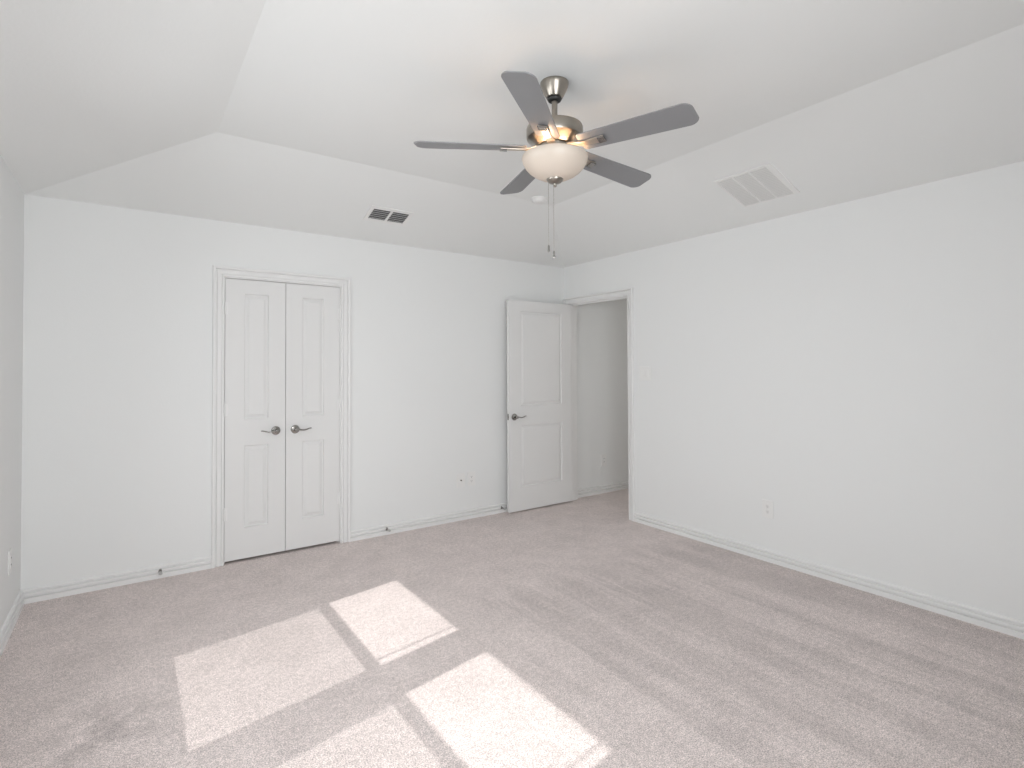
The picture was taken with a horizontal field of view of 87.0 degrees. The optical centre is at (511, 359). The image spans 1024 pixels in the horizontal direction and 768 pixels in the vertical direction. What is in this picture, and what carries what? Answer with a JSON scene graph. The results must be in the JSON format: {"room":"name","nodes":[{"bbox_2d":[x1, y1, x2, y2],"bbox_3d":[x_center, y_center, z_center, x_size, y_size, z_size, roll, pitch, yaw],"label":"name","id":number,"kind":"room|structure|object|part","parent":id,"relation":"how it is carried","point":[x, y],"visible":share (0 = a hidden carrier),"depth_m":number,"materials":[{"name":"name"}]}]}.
{"room":"empty bedroom","nodes":[
{"label":"empty bedroom","id":0,"kind":"room"},
{"bbox_2d":[0,155,23,629],"bbox_3d":[-1.551,0.175,1.166,0.140,2.480,4.931,0,-1,-35],"label":"wall","id":1,"kind":"structure","parent":0,"point":[11,194],"depth_m":2.89,"materials":[{"name":"white paint"}]},
{"bbox_2d":[8,548,11,575],"bbox_3d":[-2.689,1.085,2.893,0.009,0.126,0.082,0,-1,-35],"label":"wall outlet","id":2,"kind":"object","parent":1,"relation":"attached to","point":[10,550],"visible":1,"depth_m":2.88,"materials":[{"name":"white plastic"}]},
{"bbox_2d":[0,590,23,657],"bbox_3d":[-1.522,1.374,1.252,0.020,0.084,4.791,0,-1,-35],"label":"baseboard","id":3,"kind":"structure","parent":1,"relation":"attached to","point":[7,628],"depth_m":2.87,"materials":[{"name":"white paint"}]},
{"bbox_2d":[20,194,628,589],"bbox_3d":[-0.573,0.228,4.950,6.111,2.480,0.115,0,-1,-35],"label":"wall","id":4,"kind":"structure","parent":0,"point":[117,383],"depth_m":3.74,"materials":[{"name":"white paint"}]},
{"bbox_2d":[22,556,211,603],"bbox_3d":[-2.503,1.411,3.480,0.994,0.084,0.020,0,-1,-35],"label":"baseboard","id":5,"kind":"structure","parent":4,"relation":"attached to","point":[57,590],"depth_m":3.44,"materials":[{"name":"white paint"}]},
{"bbox_2d":[223,278,285,561],"bbox_3d":[-1.876,0.429,3.939,0.426,2.016,0.099,0,-1,-35],"label":"door","id":6,"kind":"structure","parent":4,"relation":"in","point":[254,311],"depth_m":3.95,"materials":[{"name":"white paint"}]},
{"bbox_3d":[-1.747,0.531,4.008,0.065,0.065,0.062,0,-1,-35],"label":"handle","id":7,"kind":"part","parent":6,"relation":"part of","materials":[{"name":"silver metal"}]},
{"bbox_2d":[211,265,350,567],"bbox_3d":[-1.733,0.401,4.110,0.979,2.118,0.140,0,-1,-35],"label":"trim","id":8,"kind":"structure","parent":4,"relation":"attached to","point":[220,273],"depth_m":3.88,"materials":[{"name":"white paint"}]},
{"bbox_2d":[285,283,340,550],"bbox_3d":[-1.526,0.432,4.188,0.426,2.016,0.099,0,-1,-35],"label":"door","id":9,"kind":"structure","parent":4,"relation":"in","point":[313,313],"depth_m":4.19,"materials":[{"name":"white paint"}]},
{"bbox_3d":[-1.634,0.532,4.088,0.065,0.065,0.062,0,-1,-35],"label":"handle","id":10,"kind":"part","parent":9,"relation":"part of","materials":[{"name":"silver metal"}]},
{"bbox_2d":[351,502,506,541],"bbox_3d":[-0.368,1.425,4.992,2.280,0.084,0.020,0,-1,-35],"label":"baseboard","id":11,"kind":"structure","parent":4,"relation":"attached to","point":[380,530],"depth_m":4.71,"materials":[{"name":"white paint"}]},
{"bbox_2d":[457,473,464,487],"bbox_3d":[-0.464,1.105,4.930,0.082,0.126,0.018,0,-1,-35],"label":"cable jack","id":12,"kind":"object","parent":4,"relation":"attached to","point":[461,476],"visible":1,"depth_m":4.93,"materials":[{"name":"white plastic"}]},
{"bbox_2d":[467,471,474,485],"bbox_3d":[-0.376,1.106,4.998,0.082,0.126,0.009,0,-1,-35],"label":"wall outlet","id":13,"kind":"object","parent":4,"relation":"attached to","point":[470,475],"visible":1,"depth_m":4.99,"materials":[{"name":"white plastic"}]},
{"bbox_2d":[601,454,606,465],"bbox_3d":[1.019,1.119,5.986,0.082,0.126,0.009,0,-1,-35],"label":"wall outlet","id":14,"kind":"object","parent":4,"relation":"attached to","point":[603,457],"visible":1,"depth_m":5.99,"materials":[{"name":"white plastic"}]},
{"bbox_2d":[0,0,1023,267],"bbox_3d":[0.196,-1.209,2.514,4.254,0.395,4.791,0,-1,-35],"label":"ceiling","id":15,"kind":"structure","parent":0,"point":[307,116],"depth_m":2.62,"materials":[{"name":"white paint"}]},
{"bbox_2d":[363,205,413,225],"bbox_3d":[-0.948,-1.100,4.149,0.340,0.065,0.198,0,-1,-35],"label":"ceiling vent","id":16,"kind":"object","parent":15,"relation":"in","point":[375,213],"visible":1,"depth_m":4.14,"materials":[{"name":"white metal"}]},
{"bbox_2d":[531,196,547,203],"bbox_3d":[0.216,-1.242,4.231,0.136,0.038,0.136,0,-1,-35],"label":"smoke detector","id":17,"kind":"object","parent":15,"relation":"attached to","point":[536,199],"visible":0.98,"depth_m":4.20,"materials":[{"name":"white plastic"}]},
{"bbox_2d":[413,71,698,257],"bbox_3d":[0.230,-0.878,2.541,1.207,0.816,1.251,0,-1,-35],"label":"ceiling fan","id":18,"kind":"object","parent":15,"relation":"hanging from","point":[554,156],"visible":1,"depth_m":2.40,"materials":[{"name":"grey wood"}]},
{"bbox_3d":[-0.192,-0.987,2.502,0.518,0.035,0.135,1,-2,-1],"label":"blade","id":19,"kind":"part","parent":18,"relation":"part of","materials":[{"name":"grey wood"}]},
{"bbox_3d":[0.069,-0.966,2.880,0.135,0.035,0.518,2,-2,-19],"label":"blade","id":20,"kind":"part","parent":18,"relation":"part of","materials":[{"name":"grey wood"}]},
{"bbox_3d":[0.087,-0.996,2.137,0.135,0.035,0.518,1,-2,17],"label":"blade","id":21,"kind":"part","parent":18,"relation":"part of","materials":[{"name":"grey wood"}]},
{"bbox_3d":[0.170,-0.677,2.509,0.003,0.294,0.003,0,-1,-35],"label":"pull chain","id":22,"kind":"part","parent":18,"relation":"part of","materials":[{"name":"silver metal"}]},
{"bbox_3d":[0.199,-0.889,2.510,0.305,0.110,0.305,0,-1,-35],"label":"lamp shade","id":23,"kind":"part","parent":18,"relation":"part of","materials":[{"name":"white glass"}]},
{"bbox_3d":[0.509,-0.962,2.748,0.518,0.035,0.135,3,-3,-37],"label":"blade","id":24,"kind":"part","parent":18,"relation":"part of","materials":[{"name":"grey wood"}]},
{"bbox_3d":[0.520,-0.980,2.289,0.518,0.035,0.135,0,-3,35],"label":"blade","id":25,"kind":"part","parent":18,"relation":"part of","materials":[{"name":"grey wood"}]},
{"bbox_2d":[714,163,799,206],"bbox_3d":[1.590,-1.122,3.514,0.360,0.114,0.386,0,-1,-35],"label":"ceiling vent","id":26,"kind":"object","parent":15,"relation":"in","point":[764,183],"visible":1,"depth_m":3.50,"materials":[{"name":"white metal"}]},
{"bbox_2d":[0,488,1023,767],"bbox_3d":[0.674,1.497,3.178,6.111,0.120,5.681,0,-1,-35],"label":"floor","id":27,"kind":"structure","parent":0,"point":[579,633],"depth_m":2.54,"materials":[{"name":"carpet"}]},
{"bbox_2d":[564,161,1023,620],"bbox_3d":[2.024,0.199,3.698,0.115,2.480,4.931,0,-1,-35],"label":"wall","id":28,"kind":"structure","parent":0,"point":[855,368],"depth_m":3.42,"materials":[{"name":"white paint"}]},
{"bbox_2d":[507,300,571,512],"bbox_3d":[0.290,0.445,5.370,0.814,2.021,0.162,0,-1,-35],"label":"door","id":29,"kind":"structure","parent":28,"relation":"in","point":[539,334],"depth_m":5.33,"materials":[{"name":"white paint"}]},
{"bbox_3d":[0.040,0.550,5.132,0.065,0.065,0.062,0,-1,-35],"label":"handle","id":30,"kind":"part","parent":29,"relation":"part of","materials":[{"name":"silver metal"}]},
{"bbox_2d":[563,288,634,520],"bbox_3d":[0.877,0.412,5.316,0.165,2.111,0.956,0,-1,-35],"label":"trim","id":31,"kind":"structure","parent":28,"relation":"attached to","point":[627,293],"depth_m":5.09,"materials":[{"name":"white paint"}]},
{"bbox_2d":[762,499,773,518],"bbox_3d":[1.828,1.070,3.859,0.009,0.126,0.082,0,-1,-35],"label":"wall outlet","id":32,"kind":"object","parent":28,"relation":"attached to","point":[767,506],"visible":1,"depth_m":3.86,"materials":[{"name":"white plastic"}]},
{"bbox_2d":[633,512,1023,638],"bbox_3d":[2.210,1.391,3.308,0.020,0.084,3.834,0,-1,-35],"label":"baseboard","id":33,"kind":"structure","parent":28,"relation":"attached to","point":[989,620],"depth_m":3.38,"materials":[{"name":"white paint"}]},
{"bbox_3d":[2.114,0.219,5.057,1.602,2.480,2.816,0,-1,-35],"label":"wall","id":34,"kind":"structure","parent":0,"visible":0},
{"bbox_2d":[578,481,628,497],"bbox_3d":[1.278,1.437,6.157,1.482,0.084,0.020,0,-1,-35],"label":"baseboard","id":35,"kind":"structure","parent":34,"relation":"attached to","point":[612,487],"depth_m":5.96,"materials":[{"name":"white paint"}]}
]}

